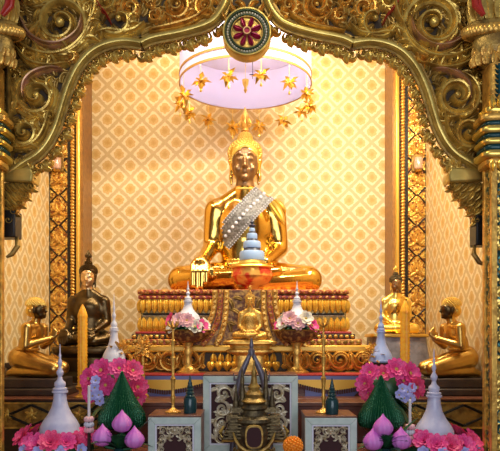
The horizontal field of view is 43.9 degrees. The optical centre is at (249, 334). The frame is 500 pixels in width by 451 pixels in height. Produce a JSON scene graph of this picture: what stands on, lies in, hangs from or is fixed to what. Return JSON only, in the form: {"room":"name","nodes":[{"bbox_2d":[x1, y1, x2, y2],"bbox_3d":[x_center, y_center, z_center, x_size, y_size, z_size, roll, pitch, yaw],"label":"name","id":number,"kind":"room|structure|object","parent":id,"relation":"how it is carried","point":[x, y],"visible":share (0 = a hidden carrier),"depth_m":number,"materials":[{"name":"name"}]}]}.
{"room":"house of worship","nodes":[
{"label":"house of worship","id":0,"kind":"room"},
{"bbox_2d":[4,156,48,377],"bbox_3d":[-2.301,-1.150,5.800,0.150,5.300,3.000,0,0,0],"label":"wall","id":1,"kind":"structure","parent":0,"point":[26,273],"depth_m":6.23,"materials":[{"name":"paint"}]},
{"bbox_2d":[52,155,63,171],"bbox_3d":[-2.126,-1.900,6.827,0.120,0.200,0.120,0,0,0],"label":"wall lamp","id":2,"kind":"object","parent":1,"relation":"attached to","point":[58,166],"visible":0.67,"depth_m":6.80,"materials":[{"name":"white glass"}]},
{"bbox_2d":[49,70,91,358],"bbox_3d":[-2.053,-1.641,7.070,0.390,4.375,0.440,0,0,0],"label":"pillar","id":3,"kind":"structure","parent":1,"relation":"attached to","point":[70,190],"depth_m":6.89,"materials":[{"name":"brown wood"}]},
{"bbox_2d":[92,42,384,344],"bbox_3d":[-0.100,-1.150,7.400,5.000,5.300,0.200,0,0,0],"label":"wall","id":4,"kind":"structure","parent":0,"point":[155,173],"depth_m":7.30,"materials":[{"name":"paper"}]},
{"bbox_2d":[426,115,481,376],"bbox_3d":[2.025,-1.150,5.800,0.150,5.300,3.000,0,0,0],"label":"wall","id":5,"kind":"structure","parent":0,"point":[451,268],"depth_m":6.15,"materials":[{"name":"paint"}]},
{"bbox_2d":[385,56,425,333],"bbox_3d":[1.781,-1.641,7.070,0.390,4.375,0.440,0,0,0],"label":"pillar","id":6,"kind":"structure","parent":5,"relation":"attached to","point":[405,189],"depth_m":6.89,"materials":[{"name":"brown wood"}]},
{"bbox_2d":[412,155,422,171],"bbox_3d":[1.853,-1.900,6.827,0.120,0.200,0.120,0,0,0],"label":"wall lamp","id":7,"kind":"object","parent":5,"relation":"attached to","point":[417,160],"visible":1,"depth_m":6.79,"materials":[{"name":"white glass"}]},
{"bbox_3d":[-0.100,-3.850,6.000,5.000,0.100,3.400,0,0,0],"label":"ceiling","id":8,"kind":"structure","parent":0,"visible":0},
{"bbox_2d":[174,21,316,138],"bbox_3d":[-0.045,-2.978,6.200,1.767,1.642,1.767,0,0,-26],"label":"canopy","id":9,"kind":"object","parent":8,"relation":"hanging from","point":[184,96],"depth_m":6.60,"materials":[{"name":"white fabric"}]},
{"bbox_3d":[0.000,1.550,1.850,10.000,0.100,11.700,0,0,0],"label":"floor","id":10,"kind":"structure","parent":0,"visible":0},
{"bbox_2d":[0,0,25,450],"bbox_3d":[-1.765,-0.358,3.892,0.720,3.716,0.250,0,0,0],"label":"column","id":11,"kind":"structure","parent":10,"relation":"on","point":[11,33],"depth_m":3.90,"materials":[{"name":"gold metal"}]},
{"bbox_2d":[4,391,481,450],"bbox_3d":[-0.138,1.000,5.883,4.165,1.000,2.005,0,0,0],"label":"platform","id":12,"kind":"object","parent":10,"relation":"on","point":[465,412],"visible":0.17,"depth_m":4.91,"materials":[{"name":"black wood"}]},
{"bbox_2d":[4,363,11,376],"bbox_3d":[-2.075,0.380,5.750,0.277,0.260,0.400,0,0,0],"label":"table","id":13,"kind":"object","parent":12,"relation":"on","point":[7,366],"visible":0.12,"depth_m":5.55,"materials":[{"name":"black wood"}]},
{"bbox_2d":[4,376,77,395],"bbox_3d":[-1.804,0.428,5.250,0.600,0.144,0.380,0,0,0],"label":"pedestal","id":14,"kind":"object","parent":12,"relation":"on","point":[13,386],"visible":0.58,"depth_m":5.09,"materials":[{"name":"black wood"}]},
{"bbox_2d":[6,297,68,377],"bbox_3d":[-1.800,0.015,5.250,0.485,0.679,0.399,0,0,7],"label":"statue","id":15,"kind":"object","parent":14,"relation":"on","point":[25,360],"visible":0.97,"depth_m":5.15,"materials":[{"name":"gold metal"}]},
{"bbox_2d":[51,346,106,384],"bbox_3d":[-1.555,0.306,5.950,0.660,0.389,0.600,0,0,0],"label":"pedestal","id":16,"kind":"object","parent":12,"relation":"on","point":[69,354],"visible":0.27,"depth_m":5.71,"materials":[{"name":"black wood"}]},
{"bbox_2d":[58,249,110,346],"bbox_3d":[-1.555,-0.357,5.912,0.544,0.933,0.378,0,0,0],"label":"seated statue","id":17,"kind":"object","parent":16,"relation":"on","point":[97,306],"visible":0.9,"depth_m":5.90,"materials":[{"name":"brown metal"}]},
{"bbox_2d":[74,304,87,397],"bbox_3d":[-1.340,0.126,4.960,0.124,0.748,0.124,0,0,0],"label":"candle","id":18,"kind":"object","parent":12,"relation":"on","point":[82,316],"visible":0.78,"depth_m":4.93,"materials":[{"name":"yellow wax"}]},
{"bbox_2d":[102,301,125,361],"bbox_3d":[-1.089,0.086,4.965,0.193,0.828,0.193,0,0,0],"label":"stupa","id":19,"kind":"object","parent":12,"relation":"on","point":[110,354],"visible":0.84,"depth_m":4.93,"materials":[{"name":"white paint"}]},
{"bbox_2d":[109,338,130,354],"bbox_3d":[-1.051,0.263,4.968,0.204,0.475,0.215,0,0,29],"label":"tree","id":20,"kind":"object","parent":12,"relation":"on","point":[121,345],"visible":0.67,"depth_m":4.96,"materials":[{"name":"gold metal"}]},
{"bbox_2d":[131,334,154,397],"bbox_3d":[-0.854,0.244,4.996,0.208,0.512,0.205,0,0,24],"label":"tree","id":21,"kind":"object","parent":12,"relation":"on","point":[144,341],"visible":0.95,"depth_m":4.97,"materials":[{"name":"gold metal"}]},
{"bbox_2d":[145,372,360,395],"bbox_3d":[-0.058,0.410,5.965,2.261,0.180,1.790,0,0,0],"label":"platform","id":22,"kind":"object","parent":12,"relation":"on","point":[148,375],"visible":0.02,"depth_m":5.07,"materials":[{"name":"red wood"}]},
{"bbox_2d":[147,380,202,395],"bbox_3d":[-0.686,0.432,5.062,0.602,0.135,0.028,0,0,0],"label":"valance","id":23,"kind":"object","parent":22,"relation":"attached to","point":[156,387],"visible":0.62,"depth_m":5.05,"materials":[{"name":"gold fabric"}]},
{"bbox_2d":[163,329,212,373],"bbox_3d":[-0.520,0.137,5.200,0.432,0.366,0.238,0,0,0],"label":"tray","id":24,"kind":"object","parent":22,"relation":"on","point":[187,337],"visible":0.95,"depth_m":5.15,"materials":[{"name":"gold metal"}]},
{"bbox_2d":[165,312,210,332],"bbox_3d":[-0.520,-0.093,5.200,0.395,0.203,0.369,0,0,0],"label":"flowers","id":25,"kind":"object","parent":24,"relation":"on","point":[185,319],"visible":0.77,"depth_m":5.10,"materials":[{"name":"pink plant"}]},
{"bbox_2d":[180,285,199,325],"bbox_3d":[-0.520,-0.262,5.200,0.211,0.381,0.211,0,0,0],"label":"stupa","id":26,"kind":"object","parent":25,"relation":"on","point":[187,308],"visible":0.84,"depth_m":5.17,"materials":[{"name":"white paint"}]},
{"bbox_2d":[123,290,370,371],"bbox_3d":[-0.057,-0.039,6.047,2.318,0.721,1.554,0,0,0],"label":"pedestal","id":27,"kind":"object","parent":22,"relation":"on","point":[343,351],"visible":0.63,"depth_m":5.38,"materials":[{"name":"red paint"}]},
{"bbox_2d":[168,107,321,289],"bbox_3d":[-0.051,-1.362,6.196,1.527,1.916,0.761,0,0,0],"label":"seated statue","id":28,"kind":"object","parent":27,"relation":"on","point":[227,217],"visible":0.82,"depth_m":6.15,"materials":[{"name":"gold metal"}]},
{"bbox_2d":[193,290,306,346],"bbox_3d":[-0.043,-0.141,5.343,1.074,0.493,0.055,0,0,0],"label":"cloth","id":29,"kind":"object","parent":27,"relation":"attached to","point":[226,304],"visible":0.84,"depth_m":5.33,"materials":[{"name":"brown fabric"}]},
{"bbox_2d":[230,264,273,289],"bbox_3d":[0.018,-0.513,5.640,0.400,0.226,0.400,0,0,0],"label":"bowl","id":30,"kind":"object","parent":27,"relation":"on","point":[253,275],"visible":0.92,"depth_m":5.50,"materials":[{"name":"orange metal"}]},
{"bbox_2d":[238,218,266,263],"bbox_3d":[0.018,-0.859,5.640,0.270,0.465,0.270,0,0,0],"label":"offering","id":31,"kind":"object","parent":30,"relation":"on","point":[251,253],"visible":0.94,"depth_m":5.57,"materials":[{"name":"blue ceramic"}]},
{"bbox_2d":[223,340,276,371],"bbox_3d":[0.000,0.181,5.180,0.450,0.278,0.189,0,0,0],"label":"pedestal","id":32,"kind":"object","parent":22,"relation":"on","point":[239,348],"visible":0.83,"depth_m":5.11,"materials":[{"name":"gold metal"}]},
{"bbox_2d":[232,286,267,339],"bbox_3d":[0.002,-0.192,5.160,0.272,0.465,0.188,0,0,27],"label":"seated statue","id":33,"kind":"object","parent":32,"relation":"on","point":[250,322],"visible":1,"depth_m":5.15,"materials":[{"name":"gold metal"}]},
{"bbox_2d":[272,329,321,373],"bbox_3d":[0.394,0.137,5.200,0.432,0.366,0.238,0,0,0],"label":"tray","id":34,"kind":"object","parent":22,"relation":"on","point":[296,337],"visible":0.98,"depth_m":5.15,"materials":[{"name":"gold metal"}]},
{"bbox_2d":[274,310,318,333],"bbox_3d":[0.394,-0.098,5.200,0.395,0.211,0.369,0,0,0],"label":"flower arrangement","id":35,"kind":"object","parent":34,"relation":"on","point":[289,317],"visible":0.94,"depth_m":5.10,"materials":[{"name":"pink plant"}]},
{"bbox_2d":[286,285,307,326],"bbox_3d":[0.394,-0.262,5.200,0.211,0.381,0.211,0,0,0],"label":"stupa","id":36,"kind":"object","parent":35,"relation":"on","point":[296,308],"visible":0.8,"depth_m":5.17,"materials":[{"name":"white paint"}]},
{"bbox_2d":[298,380,357,395],"bbox_3d":[0.686,0.432,5.062,0.602,0.135,0.028,0,0,0],"label":"valance","id":37,"kind":"object","parent":22,"relation":"attached to","point":[311,387],"visible":0.67,"depth_m":5.05,"materials":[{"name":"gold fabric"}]},
{"bbox_2d":[359,341,383,363],"bbox_3d":[0.992,0.273,4.966,0.244,0.454,0.221,0,0,0],"label":"tree","id":38,"kind":"object","parent":12,"relation":"on","point":[372,346],"visible":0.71,"depth_m":4.93,"materials":[{"name":"gold metal"}]},
{"bbox_2d":[369,304,392,365],"bbox_3d":[1.049,0.098,4.965,0.193,0.804,0.193,0,0,0],"label":"stupa","id":39,"kind":"object","parent":12,"relation":"on","point":[381,348],"visible":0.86,"depth_m":4.92,"materials":[{"name":"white ceramic"}]},
{"bbox_2d":[364,334,429,375],"bbox_3d":[1.425,0.245,6.050,0.680,0.509,0.578,0,0,0],"label":"pedestal","id":40,"kind":"object","parent":12,"relation":"on","point":[419,352],"visible":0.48,"depth_m":5.83,"materials":[{"name":"grey stone"}]},
{"bbox_2d":[374,266,419,333],"bbox_3d":[1.428,-0.346,6.021,0.405,0.670,0.280,0,0,27],"label":"seated statue","id":41,"kind":"object","parent":40,"relation":"on","point":[392,303],"visible":0.8,"depth_m":6.01,"materials":[{"name":"gold metal"}]},
{"bbox_2d":[400,300,409,362],"bbox_3d":[1.240,0.110,4.960,0.124,0.780,0.124,0,0,0],"label":"candle","id":42,"kind":"object","parent":12,"relation":"on","point":[404,311],"visible":0.62,"depth_m":4.93,"materials":[{"name":"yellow wax"}]},
{"bbox_2d":[420,376,481,395],"bbox_3d":[1.694,0.428,5.250,0.600,0.144,0.380,0,0,0],"label":"pedestal","id":43,"kind":"object","parent":12,"relation":"on","point":[449,386],"visible":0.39,"depth_m":5.09,"materials":[{"name":"black wood"}]},
{"bbox_2d":[418,297,480,377],"bbox_3d":[1.690,0.015,5.250,0.485,0.679,0.399,0,0,-7],"label":"statue","id":44,"kind":"object","parent":43,"relation":"on","point":[461,360],"visible":0.98,"depth_m":5.15,"materials":[{"name":"gold metal"}]},
{"bbox_2d":[93,443,396,450],"bbox_3d":[-0.010,1.150,4.090,2.860,0.700,0.980,0,0,0],"label":"table","id":45,"kind":"object","parent":10,"relation":"on","point":[358,444],"visible":0.02,"depth_m":4.33,"materials":[{"name":"red wood"}]},
{"bbox_2d":[12,422,98,450],"bbox_3d":[-1.269,0.693,4.101,0.563,0.213,0.567,0,0,0],"label":"cluster","id":46,"kind":"object","parent":45,"relation":"on","point":[27,440],"visible":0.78,"depth_m":3.90,"materials":[{"name":"pink plant"}]},
{"bbox_2d":[39,347,79,445],"bbox_3d":[-1.256,0.430,4.100,0.271,0.740,0.271,0,0,0],"label":"stupa","id":47,"kind":"object","parent":45,"relation":"on","point":[60,418],"visible":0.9,"depth_m":4.05,"materials":[{"name":"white ceramic"}]},
{"bbox_2d":[84,385,93,450],"bbox_3d":[-1.034,0.562,3.980,0.072,0.477,0.072,0,0,0],"label":"candle","id":48,"kind":"object","parent":45,"relation":"on","point":[89,424],"visible":1,"depth_m":3.97,"materials":[{"name":"white wax"}]},
{"bbox_2d":[80,357,148,448],"bbox_3d":[-0.962,0.477,4.397,0.504,0.645,0.426,0,0,0],"label":"flower bouquet","id":49,"kind":"object","parent":45,"relation":"on","point":[102,375],"visible":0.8,"depth_m":4.31,"materials":[{"name":"pink plant"}]},
{"bbox_2d":[97,371,145,450],"bbox_3d":[-0.836,0.518,4.050,0.313,0.565,0.313,0,0,0],"label":"cone","id":50,"kind":"object","parent":45,"relation":"on","point":[121,397],"visible":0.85,"depth_m":3.97,"materials":[{"name":"green plant"}]},
{"bbox_2d":[92,410,151,450],"bbox_3d":[-0.790,0.629,3.883,0.378,0.342,0.360,0,0,0],"label":"buds","id":51,"kind":"object","parent":45,"relation":"on","point":[121,423],"visible":1,"depth_m":3.78,"materials":[{"name":"purple plant"}]},
{"bbox_2d":[148,409,204,450],"bbox_3d":[-0.475,0.653,4.063,0.333,0.294,0.334,0,0,0],"label":"stand","id":52,"kind":"object","parent":45,"relation":"on","point":[180,431],"visible":1,"depth_m":3.91,"materials":[{"name":"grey wood"}]},
{"bbox_2d":[165,321,180,412],"bbox_3d":[-0.504,0.198,4.060,0.104,0.618,0.104,0,0,0],"label":"candlestick","id":53,"kind":"object","parent":52,"relation":"on","point":[171,325],"visible":1,"depth_m":4.05,"materials":[{"name":"gold metal"}]},
{"bbox_2d":[167,321,178,328],"bbox_3d":[-0.502,-0.073,4.060,0.080,0.077,0.082,0,0,0],"label":"cup","id":54,"kind":"object","parent":53,"relation":"on","point":[171,325],"depth_m":4.05,"materials":[{"name":"gold metal"}]},
{"bbox_2d":[184,376,195,413],"bbox_3d":[-0.389,0.383,4.020,0.084,0.247,0.084,0,0,0],"label":"jar","id":55,"kind":"object","parent":52,"relation":"on","point":[189,399],"visible":1,"depth_m":3.99,"materials":[{"name":"teal ceramic"}]},
{"bbox_2d":[203,372,297,450],"bbox_3d":[0.003,0.535,4.413,0.651,0.529,0.334,0,0,0],"label":"stand","id":56,"kind":"object","parent":45,"relation":"on","point":[218,387],"visible":0.49,"depth_m":4.26,"materials":[{"name":"grey wood"}]},
{"bbox_2d":[229,338,273,450],"bbox_3d":[0.010,0.410,4.130,0.297,0.781,0.047,0,0,0],"label":"stand","id":57,"kind":"object","parent":45,"relation":"on","point":[251,352],"visible":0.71,"depth_m":4.11,"materials":[{"name":"grey metal"}]},
{"bbox_2d":[219,360,288,450],"bbox_3d":[0.025,0.480,3.939,0.454,0.641,0.273,0,0,0],"label":"urn","id":58,"kind":"object","parent":45,"relation":"on","point":[253,429],"visible":1,"depth_m":3.89,"materials":[{"name":"gold metal"}]},
{"bbox_2d":[282,436,302,450],"bbox_3d":[0.265,0.711,3.820,0.131,0.179,0.128,0,0,0],"label":"ball","id":59,"kind":"object","parent":45,"relation":"on","point":[292,443],"visible":1,"depth_m":3.78,"materials":[{"name":"orange plant"}]},
{"bbox_2d":[301,410,356,450],"bbox_3d":[0.509,0.655,4.063,0.327,0.290,0.334,0,0,0],"label":"stand","id":60,"kind":"object","parent":45,"relation":"on","point":[319,432],"visible":1,"depth_m":3.91,"materials":[{"name":"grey wood"}]},
{"bbox_2d":[316,316,329,413],"bbox_3d":[0.481,0.193,4.060,0.104,0.634,0.104,0,0,0],"label":"candlestick","id":61,"kind":"object","parent":60,"relation":"on","point":[323,340],"visible":0.9,"depth_m":4.05,"materials":[{"name":"gold metal"}]},
{"bbox_2d":[317,316,329,327],"bbox_3d":[0.483,-0.085,4.060,0.080,0.079,0.082,0,0,0],"label":"cup","id":62,"kind":"object","parent":61,"relation":"on","point":[321,324],"depth_m":4.05,"materials":[{"name":"gold metal"}]},
{"bbox_2d":[325,379,338,414],"bbox_3d":[0.529,0.394,4.000,0.084,0.232,0.084,0,0,0],"label":"jar","id":63,"kind":"object","parent":60,"relation":"on","point":[331,403],"visible":1,"depth_m":3.97,"materials":[{"name":"teal ceramic"}]},
{"bbox_2d":[357,375,404,450],"bbox_3d":[0.856,0.531,4.050,0.306,0.539,0.306,0,0,0],"label":"cone","id":64,"kind":"object","parent":45,"relation":"on","point":[380,401],"visible":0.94,"depth_m":3.97,"materials":[{"name":"green plant"}]},
{"bbox_2d":[356,414,415,450],"bbox_3d":[0.857,0.641,3.850,0.317,0.318,0.333,0,0,35],"label":"buds","id":65,"kind":"object","parent":45,"relation":"on","point":[380,436],"visible":1,"depth_m":3.78,"materials":[{"name":"pink plant"}]},
{"bbox_2d":[354,358,424,427],"bbox_3d":[0.993,0.479,4.411,0.491,0.643,0.381,0,0,22],"label":"flower bouquet","id":66,"kind":"object","parent":45,"relation":"on","point":[403,379],"visible":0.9,"depth_m":4.31,"materials":[{"name":"pink plant"}]},
{"bbox_2d":[405,399,414,448],"bbox_3d":[1.027,0.607,3.980,0.072,0.387,0.072,0,0,0],"label":"candle","id":67,"kind":"object","parent":45,"relation":"on","point":[410,431],"visible":0.69,"depth_m":3.96,"materials":[{"name":"wax"}]},
{"bbox_2d":[414,352,453,447],"bbox_3d":[1.202,0.446,4.050,0.268,0.708,0.268,0,0,0],"label":"stupa","id":68,"kind":"object","parent":45,"relation":"on","point":[434,420],"visible":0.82,"depth_m":4.00,"materials":[{"name":"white ceramic"}]},
{"bbox_2d":[401,423,483,450],"bbox_3d":[1.225,0.697,4.052,0.558,0.206,0.569,0,0,0],"label":"cluster","id":69,"kind":"object","parent":45,"relation":"on","point":[464,441],"visible":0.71,"depth_m":3.86,"materials":[{"name":"pink plant"}]},
{"bbox_2d":[139,399,366,441],"bbox_3d":[0.020,1.000,4.735,2.000,1.000,0.270,0,0,0],"label":"altar table","id":70,"kind":"object","parent":10,"relation":"on","point":[150,405],"visible":0.02,"depth_m":4.62,"materials":[{"name":"brown wood"}]},
{"bbox_2d":[461,0,499,450],"bbox_3d":[1.680,-0.358,3.892,0.720,3.716,0.250,0,0,0],"label":"column","id":71,"kind":"structure","parent":10,"relation":"on","point":[483,16],"depth_m":3.82,"materials":[{"name":"gold metal"}]},
{"bbox_2d":[3,0,483,226],"bbox_3d":[-0.013,-1.581,4.107,3.483,1.799,0.186,0,0,0],"label":"arch","id":72,"kind":"object","parent":71,"relation":"attached to","point":[64,39],"visible":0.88,"depth_m":4.06,"materials":[{"name":"brown metal"}]},
{"bbox_2d":[4,210,21,257],"bbox_3d":[-1.591,-0.662,4.125,0.137,0.316,0.129,0,0,0],"label":"wall speaker","id":73,"kind":"object","parent":72,"relation":"attached to","point":[13,230],"visible":0.94,"depth_m":4.07,"materials":[{"name":"black paint"}]},
{"bbox_2d":[216,0,277,62],"bbox_3d":[-0.019,-1.991,4.041,0.403,0.382,0.118,0,0,0],"label":"medallion","id":74,"kind":"object","parent":72,"relation":"attached to","point":[246,31],"visible":1,"depth_m":4.01,"materials":[{"name":"gold metal"}]},
{"bbox_2d":[470,215,481,264],"bbox_3d":[1.532,-0.619,4.125,0.135,0.335,0.129,0,0,0],"label":"wall speaker","id":75,"kind":"object","parent":72,"relation":"attached to","point":[475,231],"visible":0.56,"depth_m":4.08,"materials":[{"name":"black paint"}]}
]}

